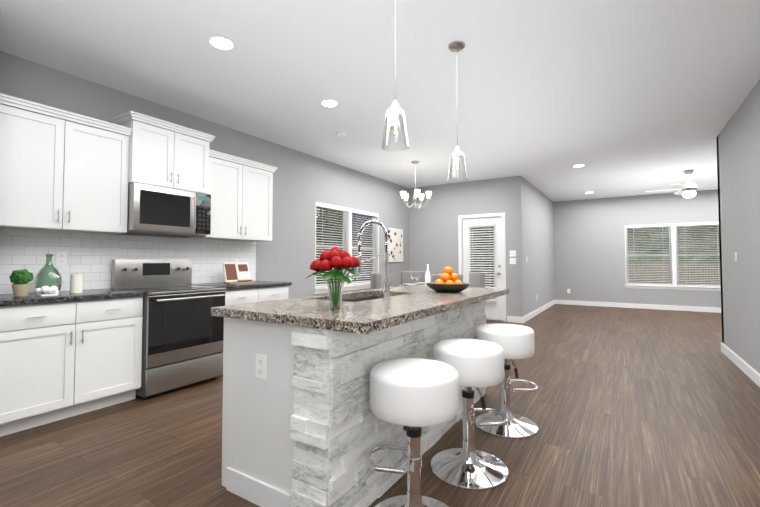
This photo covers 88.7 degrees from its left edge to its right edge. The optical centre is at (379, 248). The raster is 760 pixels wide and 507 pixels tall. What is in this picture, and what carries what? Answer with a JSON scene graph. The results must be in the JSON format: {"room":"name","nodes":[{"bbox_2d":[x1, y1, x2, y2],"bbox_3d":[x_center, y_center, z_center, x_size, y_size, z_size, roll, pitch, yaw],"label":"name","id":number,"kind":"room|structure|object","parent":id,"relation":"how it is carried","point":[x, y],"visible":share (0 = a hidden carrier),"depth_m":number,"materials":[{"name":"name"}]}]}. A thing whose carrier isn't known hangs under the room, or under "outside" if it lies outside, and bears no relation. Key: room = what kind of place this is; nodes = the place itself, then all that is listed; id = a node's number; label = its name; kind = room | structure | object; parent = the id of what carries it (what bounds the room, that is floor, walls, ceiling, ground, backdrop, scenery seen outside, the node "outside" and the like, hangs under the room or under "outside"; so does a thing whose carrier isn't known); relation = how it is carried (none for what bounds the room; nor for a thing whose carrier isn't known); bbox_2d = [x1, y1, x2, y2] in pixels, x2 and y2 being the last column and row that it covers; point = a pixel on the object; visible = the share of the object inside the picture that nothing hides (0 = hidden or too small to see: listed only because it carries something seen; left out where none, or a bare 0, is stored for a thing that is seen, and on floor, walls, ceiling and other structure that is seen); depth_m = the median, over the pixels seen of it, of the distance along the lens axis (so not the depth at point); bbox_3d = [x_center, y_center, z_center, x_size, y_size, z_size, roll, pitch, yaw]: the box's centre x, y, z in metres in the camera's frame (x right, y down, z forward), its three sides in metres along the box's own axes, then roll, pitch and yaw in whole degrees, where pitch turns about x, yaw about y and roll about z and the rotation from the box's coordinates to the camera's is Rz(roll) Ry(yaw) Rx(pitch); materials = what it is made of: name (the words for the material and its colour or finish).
{"room":"kitchen","nodes":[
{"label":"kitchen","id":0,"kind":"room"},
{"bbox_2d":[0,97,127,236],"bbox_3d":[-2.637,-0.593,3.156,0.328,0.892,0.945,-1,-2,32],"label":"upper cabinet","id":1,"kind":"object","parent":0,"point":[81,190],"depth_m":3.06,"materials":[{"name":"white wood"}]},
{"bbox_2d":[112,117,211,184],"bbox_3d":[-2.161,-0.866,3.874,0.378,0.580,0.761,-1,-2,32],"label":"upper cabinet","id":2,"kind":"object","parent":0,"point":[159,150],"depth_m":3.71,"materials":[{"name":"white wood"}]},
{"bbox_2d":[128,173,199,236],"bbox_3d":[-2.172,-0.396,3.766,0.455,0.488,0.585,-1,-2,32],"label":"upper cabinet","id":3,"kind":"object","parent":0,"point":[156,205],"depth_m":3.65,"materials":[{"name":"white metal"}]},
{"bbox_2d":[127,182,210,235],"bbox_3d":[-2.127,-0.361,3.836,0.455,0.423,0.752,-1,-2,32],"label":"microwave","id":4,"kind":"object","parent":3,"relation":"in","point":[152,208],"depth_m":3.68,"materials":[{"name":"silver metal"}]},
{"bbox_2d":[0,51,408,298],"bbox_3d":[-1.851,-0.072,4.830,0.140,2.800,9.430,-1,-2,32],"label":"wall","id":5,"kind":"structure","parent":0,"point":[303,183],"depth_m":5.45,"materials":[{"name":"grey paint"}]},
{"bbox_2d":[0,229,255,293],"bbox_3d":[-2.321,0.131,3.934,0.011,0.504,2.634,-1,-2,32],"label":"backsplash","id":6,"kind":"structure","parent":5,"relation":"attached to","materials":[{"name":"tile"}]},
{"bbox_2d":[56,252,66,265],"bbox_3d":[-2.709,0.088,3.301,0.007,0.118,0.075,-1,-2,32],"label":"outlet","id":7,"kind":"object","parent":6,"relation":"attached to","point":[61,258],"visible":1,"depth_m":3.30,"materials":[{"name":"white plastic"}]},
{"bbox_2d":[314,202,378,293],"bbox_3d":[-0.557,0.013,6.849,0.175,1.440,1.910,-1,-2,32],"label":"window","id":8,"kind":"structure","parent":5,"relation":"attached to","point":[348,246],"depth_m":6.83,"materials":[{"name":"white"}]},
{"bbox_2d":[316,203,377,287],"bbox_3d":[-0.542,-0.025,6.841,0.056,1.322,1.800,-1,-2,32],"label":"window blind","id":9,"kind":"object","parent":8,"relation":"attached to","point":[343,225],"visible":0.56,"depth_m":6.72,"materials":[{"name":"white plastic"}]},
{"bbox_2d":[388,228,402,261],"bbox_3d":[0.328,-0.066,8.133,0.027,0.700,0.600,-1,-2,32],"label":"canvas art","id":10,"kind":"object","parent":5,"relation":"attached to","point":[395,244],"visible":0.93,"depth_m":8.10},
{"bbox_2d":[200,185,215,236],"bbox_3d":[-1.981,-0.386,4.069,0.455,0.488,0.205,-1,-2,32],"label":"control panel","id":11,"kind":"object","parent":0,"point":[207,192],"depth_m":4.04,"materials":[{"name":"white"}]},
{"bbox_2d":[184,153,275,244],"bbox_3d":[-1.734,-0.547,4.588,0.328,0.892,0.920,-1,-2,32],"label":"upper cabinet","id":12,"kind":"object","parent":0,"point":[244,192],"depth_m":4.50,"materials":[{"name":"white wood"}]},
{"bbox_2d":[0,304,759,506],"bbox_3d":[2.574,1.363,4.359,8.400,0.100,13.550,-1,-2,32],"label":"floor","id":13,"kind":"structure","parent":0,"point":[628,407],"depth_m":2.56,"materials":[{"name":"brown wood"}]},
{"bbox_2d":[0,297,142,436],"bbox_3d":[-2.514,0.832,3.033,0.618,0.875,0.945,-1,-2,32],"label":"base cabinet","id":14,"kind":"object","parent":13,"relation":"on","point":[67,359],"depth_m":2.83,"materials":[{"name":"white wood"}]},
{"bbox_2d":[0,289,143,308],"bbox_3d":[-2.504,0.375,3.041,0.643,0.040,0.941,-1,-2,32],"label":"countertop","id":15,"kind":"structure","parent":14,"relation":"on","point":[64,294],"depth_m":2.89,"materials":[{"name":"grey stone"}]},
{"bbox_2d":[9,269,33,295],"bbox_3d":[-2.647,0.251,2.867,0.125,0.196,0.138,-1,-2,32],"label":"potted plant","id":16,"kind":"object","parent":15,"relation":"on","point":[20,280],"visible":1,"depth_m":2.83,"materials":[{"name":"green plant"}]},
{"bbox_2d":[35,286,58,295],"bbox_3d":[-2.466,0.312,2.881,0.118,0.073,0.127,-1,-2,32],"label":"coral","id":17,"kind":"object","parent":15,"relation":"on","point":[51,291],"visible":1,"depth_m":2.85,"materials":[{"name":"white ceramic"}]},
{"bbox_2d":[34,254,61,293],"bbox_3d":[-2.627,0.200,3.081,0.170,0.310,0.170,-1,-2,32],"label":"bottle","id":18,"kind":"object","parent":15,"relation":"on","point":[40,273],"visible":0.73,"depth_m":3.07,"materials":[{"name":"green glass"}]},
{"bbox_2d":[70,274,82,292],"bbox_3d":[-2.443,0.278,3.128,0.080,0.158,0.080,-1,-2,32],"label":"candle","id":19,"kind":"object","parent":15,"relation":"on","point":[76,283],"visible":1,"depth_m":3.10,"materials":[{"name":"white wax"}]},
{"bbox_2d":[111,260,225,398],"bbox_3d":[-1.996,0.700,3.719,0.711,1.185,0.748,-1,-2,32],"label":"range","id":20,"kind":"object","parent":13,"relation":"on","point":[182,335],"visible":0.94,"depth_m":3.57,"materials":[{"name":"grey metal"}]},
{"bbox_2d":[224,285,289,305],"bbox_3d":[-1.608,0.879,4.470,0.618,0.875,0.932,-1,-2,32],"label":"base cabinet","id":21,"kind":"object","parent":13,"relation":"on","point":[232,296],"depth_m":4.27,"materials":[{"name":"white wood"}]},
{"bbox_2d":[198,281,291,288],"bbox_3d":[-1.592,0.422,4.487,0.643,0.040,0.948,-1,-2,32],"label":"countertop","id":22,"kind":"structure","parent":21,"relation":"on","point":[258,284],"depth_m":4.35,"materials":[{"name":"grey stone"}]},
{"bbox_2d":[223,262,254,283],"bbox_3d":[-1.636,0.281,4.502,0.180,0.240,0.320,-2,-2,40],"label":"cookbook","id":23,"kind":"object","parent":22,"relation":"on","point":[236,272],"visible":1,"depth_m":4.51,"materials":[{"name":"white paper"}]},
{"bbox_2d":[211,296,486,506],"bbox_3d":[0.047,0.818,2.735,0.774,0.884,2.190,-1,-2,32],"label":"kitchen island","id":24,"kind":"object","parent":13,"relation":"on","point":[303,425],"depth_m":1.84,"materials":[{"name":"white"}]},
{"bbox_2d":[256,354,265,379],"bbox_3d":[-0.580,0.576,1.891,0.072,0.115,0.006,-1,-2,32],"label":"outlet","id":25,"kind":"object","parent":24,"relation":"attached to","point":[260,358],"depth_m":1.89,"materials":[{"name":"white plastic"}]},
{"bbox_2d":[211,285,430,319],"bbox_3d":[-0.085,0.358,2.857,0.485,0.044,2.240,-1,-2,32],"label":"island countertop","id":26,"kind":"structure","parent":24,"relation":"on","point":[265,310],"depth_m":2.18,"materials":[{"name":"grey stone"}]},
{"bbox_2d":[306,247,361,308],"bbox_3d":[-0.220,0.149,2.008,0.284,0.317,0.302,-1,-2,32],"label":"vase","id":27,"kind":"object","parent":26,"relation":"on","point":[337,259],"visible":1,"depth_m":1.96,"materials":[{"name":"clear glass"}]},
{"bbox_2d":[357,220,391,299],"bbox_3d":[-0.039,0.069,2.544,0.266,0.513,0.088,-1,-2,32],"label":"faucet","id":28,"kind":"object","parent":26,"relation":"on","point":[386,286],"depth_m":2.48,"materials":[{"name":"silver metal"}]},
{"bbox_2d":[426,267,470,292],"bbox_3d":[0.541,0.243,3.081,0.356,0.199,0.356,-1,-2,32],"label":"bowl","id":29,"kind":"object","parent":26,"relation":"on","point":[449,282],"visible":1,"depth_m":3.00,"materials":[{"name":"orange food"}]},
{"bbox_2d":[275,288,508,335],"bbox_3d":[0.329,0.349,2.596,0.495,0.044,2.240,-1,-2,32],"label":"island countertop","id":30,"kind":"structure","parent":24,"relation":"on","point":[360,317],"depth_m":1.95,"materials":[{"name":"grey stone"}]},
{"bbox_2d":[341,296,382,301],"bbox_3d":[-0.101,0.478,2.739,0.414,0.204,0.834,-1,-2,32],"label":"sink","id":31,"kind":"object","parent":30,"relation":"in","point":[349,298],"depth_m":2.99,"materials":[{"name":"silver metal"}]},
{"bbox_2d":[365,358,458,506],"bbox_3d":[0.149,0.878,1.728,0.434,0.700,0.430,0,-2,12],"label":"stool","id":32,"kind":"object","parent":13,"relation":"on","point":[412,396],"visible":1,"depth_m":1.62,"materials":[{"name":"white leather"}]},
{"bbox_2d":[430,339,508,489],"bbox_3d":[0.504,0.893,2.210,0.434,0.700,0.430,0,-2,-3],"label":"stool","id":33,"kind":"object","parent":13,"relation":"on","point":[476,363],"visible":0.92,"depth_m":2.11,"materials":[{"name":"white leather"}]},
{"bbox_2d":[475,323,537,438],"bbox_3d":[0.902,0.912,2.785,0.434,0.700,0.430,0,-2,7],"label":"stool","id":34,"kind":"object","parent":13,"relation":"on","point":[513,341],"visible":0.83,"depth_m":2.67,"materials":[{"name":"white leather"}]},
{"bbox_3d":[0.797,1.376,6.454,2.400,0.008,2.400,-1,-2,32],"label":"dining rug","id":35,"kind":"object","parent":13,"relation":"on","visible":0},
{"bbox_2d":[370,272,381,288],"bbox_3d":[0.109,0.883,6.327,0.465,0.970,0.460,0,-2,-12],"label":"dining chair","id":36,"kind":"object","parent":35,"relation":"on","point":[375,280],"visible":0.25,"depth_m":6.11,"materials":[{"name":"grey wood"}]},
{"bbox_2d":[401,271,424,284],"bbox_3d":[0.653,0.910,7.158,0.460,0.970,0.465,0,-2,-12],"label":"dining chair","id":37,"kind":"object","parent":35,"relation":"on","point":[406,278],"visible":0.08,"depth_m":7.29,"materials":[{"name":"grey fabric"}]},
{"bbox_2d":[432,274,462,281],"bbox_3d":[0.940,0.865,5.783,0.460,0.970,0.465,0,-2,-12],"label":"dining chair","id":38,"kind":"object","parent":35,"relation":"on","point":[435,277],"visible":0.17,"depth_m":5.57,"materials":[{"name":"grey fabric"}]},
{"bbox_2d":[469,272,484,310],"bbox_3d":[1.484,0.892,6.614,0.465,0.970,0.460,0,-2,-12],"label":"dining chair","id":39,"kind":"object","parent":35,"relation":"on","point":[477,279],"visible":0.23,"depth_m":6.52,"materials":[{"name":"grey fabric"}]},
{"bbox_3d":[0.797,0.993,6.467,0.956,0.760,0.956,-1,-2,32],"label":"dining table","id":40,"kind":"object","parent":35,"relation":"on","visible":0},
{"bbox_2d":[425,264,429,284],"bbox_3d":[0.797,0.437,6.485,0.090,0.350,0.090,-1,-2,32],"label":"bottle","id":41,"kind":"object","parent":40,"relation":"on","point":[427,276],"visible":0.79,"depth_m":6.45,"materials":[{"name":"white ceramic"}]},
{"bbox_2d":[0,0,759,201],"bbox_3d":[2.574,-1.535,4.453,8.400,0.100,13.550,-1,-2,32],"label":"ceiling","id":42,"kind":"structure","parent":0,"point":[620,98],"depth_m":3.39,"materials":[{"name":"white paint"}]},
{"bbox_2d":[207,35,235,50],"bbox_3d":[-1.181,-1.531,2.900,0.196,0.007,0.196,-1,-2,32],"label":"recessed light","id":43,"kind":"object","parent":42,"relation":"in","point":[219,42],"visible":1,"depth_m":2.89,"materials":[{"name":"white"}]},
{"bbox_2d":[320,99,338,106],"bbox_3d":[-0.519,-1.496,4.006,0.196,0.007,0.196,-1,-2,32],"label":"recessed light","id":44,"kind":"object","parent":42,"relation":"in","point":[329,103],"visible":1,"depth_m":4.00,"materials":[{"name":"white"}]},
{"bbox_2d":[336,131,345,136],"bbox_3d":[-0.491,-1.452,4.933,0.130,0.033,0.130,-1,-2,32],"label":"smoke detector","id":45,"kind":"object","parent":42,"relation":"attached to","point":[341,133],"visible":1,"depth_m":4.90,"materials":[{"name":"white plastic"}]},
{"bbox_2d":[381,0,408,151],"bbox_3d":[0.080,-1.045,2.053,0.146,1.034,0.146,-1,-2,32],"label":"pendant light","id":46,"kind":"object","parent":42,"relation":"hanging from","point":[395,108],"visible":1,"depth_m":2.03,"materials":[{"name":"glass"}]},
{"bbox_2d":[400,161,431,208],"bbox_3d":[0.590,-1.032,6.390,0.518,0.779,0.500,-1,-2,32],"label":"chandelier","id":47,"kind":"object","parent":42,"relation":"hanging from","point":[416,196],"visible":1,"depth_m":6.34,"materials":[{"name":"white glass"}]},
{"bbox_2d":[448,41,466,180],"bbox_3d":[0.579,-1.024,2.920,0.146,1.019,0.146,-1,-2,32],"label":"pendant light","id":48,"kind":"object","parent":42,"relation":"hanging from","point":[456,46],"visible":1,"depth_m":2.90,"materials":[{"name":"white glass"}]},
{"bbox_2d":[572,164,584,166],"bbox_3d":[3.394,-1.411,6.634,0.196,0.007,0.196,-1,-2,32],"label":"recessed light","id":49,"kind":"object","parent":42,"relation":"in","point":[579,165],"visible":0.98,"depth_m":6.60,"materials":[{"name":"white"}]},
{"bbox_2d":[645,170,717,197],"bbox_3d":[5.556,-1.154,7.038,1.258,0.494,1.270,-1,-2,32],"label":"ceiling fan","id":50,"kind":"object","parent":42,"relation":"hanging from","point":[688,189],"visible":0.96,"depth_m":6.95,"materials":[{"name":"silver metal"}]},
{"bbox_2d":[409,176,523,321],"bbox_3d":[1.648,0.033,8.113,2.560,2.800,0.140,-1,-2,32],"label":"wall","id":51,"kind":"structure","parent":0,"point":[433,232],"depth_m":8.13,"materials":[{"name":"grey paint"}]},
{"bbox_2d":[458,212,505,321],"bbox_3d":[2.067,0.367,7.829,0.958,2.114,0.157,-1,-2,32],"label":"door frame","id":52,"kind":"structure","parent":51,"relation":"attached to","point":[460,235],"depth_m":7.65,"materials":[{"name":"white"}]},
{"bbox_2d":[468,223,495,301],"bbox_3d":[2.034,0.280,7.779,0.546,1.545,0.056,-1,-2,32],"label":"door blind","id":53,"kind":"object","parent":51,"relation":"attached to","point":[481,225],"visible":0.65,"depth_m":7.76,"materials":[{"name":"white plastic"}]},
{"bbox_2d":[463,217,502,319],"bbox_3d":[2.047,0.398,7.796,0.804,2.023,0.122,-1,-2,32],"label":"patio door","id":54,"kind":"structure","parent":51,"relation":"in","point":[493,310],"depth_m":7.68,"materials":[{"name":"white"}]},
{"bbox_2d":[510,258,515,263],"bbox_3d":[2.546,0.242,7.448,0.118,0.118,0.016,-1,-2,32],"label":"light switch","id":55,"kind":"object","parent":51,"relation":"attached to","point":[512,260],"visible":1,"depth_m":7.45,"materials":[{"name":"white plastic"}]},
{"bbox_2d":[510,250,515,256],"bbox_3d":[2.546,0.097,7.453,0.118,0.118,0.016,-1,-2,32],"label":"light switch","id":56,"kind":"object","parent":51,"relation":"attached to","point":[512,253],"visible":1,"depth_m":7.45,"materials":[{"name":"white plastic"}]},
{"bbox_2d":[514,176,553,316],"bbox_3d":[3.711,0.066,9.118,0.140,2.800,4.040,-1,-2,32],"label":"wall","id":57,"kind":"structure","parent":0,"point":[538,242],"depth_m":8.29,"materials":[{"name":"grey paint"}]},
{"bbox_2d":[522,300,554,322],"bbox_3d":[3.724,1.403,8.951,0.014,0.117,3.872,-1,-2,32],"label":"baseboard","id":58,"kind":"structure","parent":57,"relation":"attached to","point":[527,317],"depth_m":8.42,"materials":[{"name":"white wood"}]},
{"bbox_2d":[553,190,720,307],"bbox_3d":[7.086,0.071,9.296,5.660,2.800,0.140,-1,-2,32],"label":"wall","id":59,"kind":"structure","parent":0,"point":[589,249],"depth_m":9.95,"materials":[{"name":"grey paint"}]},
{"bbox_2d":[555,300,720,312],"bbox_3d":[7.045,1.410,9.188,5.380,0.117,0.014,-1,-2,32],"label":"baseboard","id":60,"kind":"structure","parent":59,"relation":"attached to","point":[568,302],"depth_m":9.55,"materials":[{"name":"white"}]},
{"bbox_2d":[624,221,720,290],"bbox_3d":[7.039,0.192,9.302,2.030,1.580,0.175,-1,-2,32],"label":"window","id":61,"kind":"structure","parent":59,"relation":"in","point":[673,251],"depth_m":9.29,"materials":[{"name":"white"}]},
{"bbox_2d":[626,222,720,286],"bbox_3d":[7.029,0.154,9.288,1.920,1.462,0.056,-1,-2,32],"label":"window blind","id":62,"kind":"object","parent":61,"relation":"attached to","point":[684,225],"visible":0.81,"depth_m":9.25,"materials":[{"name":"white plastic"}]},
{"bbox_2d":[716,138,723,339],"bbox_3d":[5.539,-0.089,4.329,2.660,2.800,0.120,-1,-2,32],"label":"wall","id":63,"kind":"structure","parent":0,"point":[720,238],"depth_m":5.00,"materials":[{"name":"grey paint"}]},
{"bbox_2d":[716,80,759,372],"bbox_3d":[3.633,-0.109,3.686,0.120,2.800,3.240,-1,-2,32],"label":"wall","id":64,"kind":"structure","parent":0,"point":[738,153],"depth_m":4.11,"materials":[{"name":"grey paint"}]},
{"bbox_2d":[721,342,759,386],"bbox_3d":[3.540,1.231,3.622,0.014,0.117,3.374,-1,-2,32],"label":"baseboard","id":65,"kind":"structure","parent":64,"relation":"attached to","point":[750,372],"depth_m":4.15,"materials":[{"name":"white wood"}]},
{"label":"outside","id":66,"kind":"structure","parent":0,"visible":0},
{"bbox_2d":[316,207,342,283],"bbox_3d":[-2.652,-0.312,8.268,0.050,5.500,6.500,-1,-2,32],"label":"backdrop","id":67,"kind":"structure","parent":66,"point":[338,213],"depth_m":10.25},
{"bbox_2d":[470,226,493,298],"bbox_3d":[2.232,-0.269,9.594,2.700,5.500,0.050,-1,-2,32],"label":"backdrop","id":68,"kind":"structure","parent":66,"point":[483,251],"depth_m":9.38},
{"bbox_2d":[627,225,720,284],"bbox_3d":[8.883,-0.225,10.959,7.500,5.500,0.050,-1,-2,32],"label":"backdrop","id":69,"kind":"structure","parent":66,"point":[707,232],"depth_m":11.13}
]}

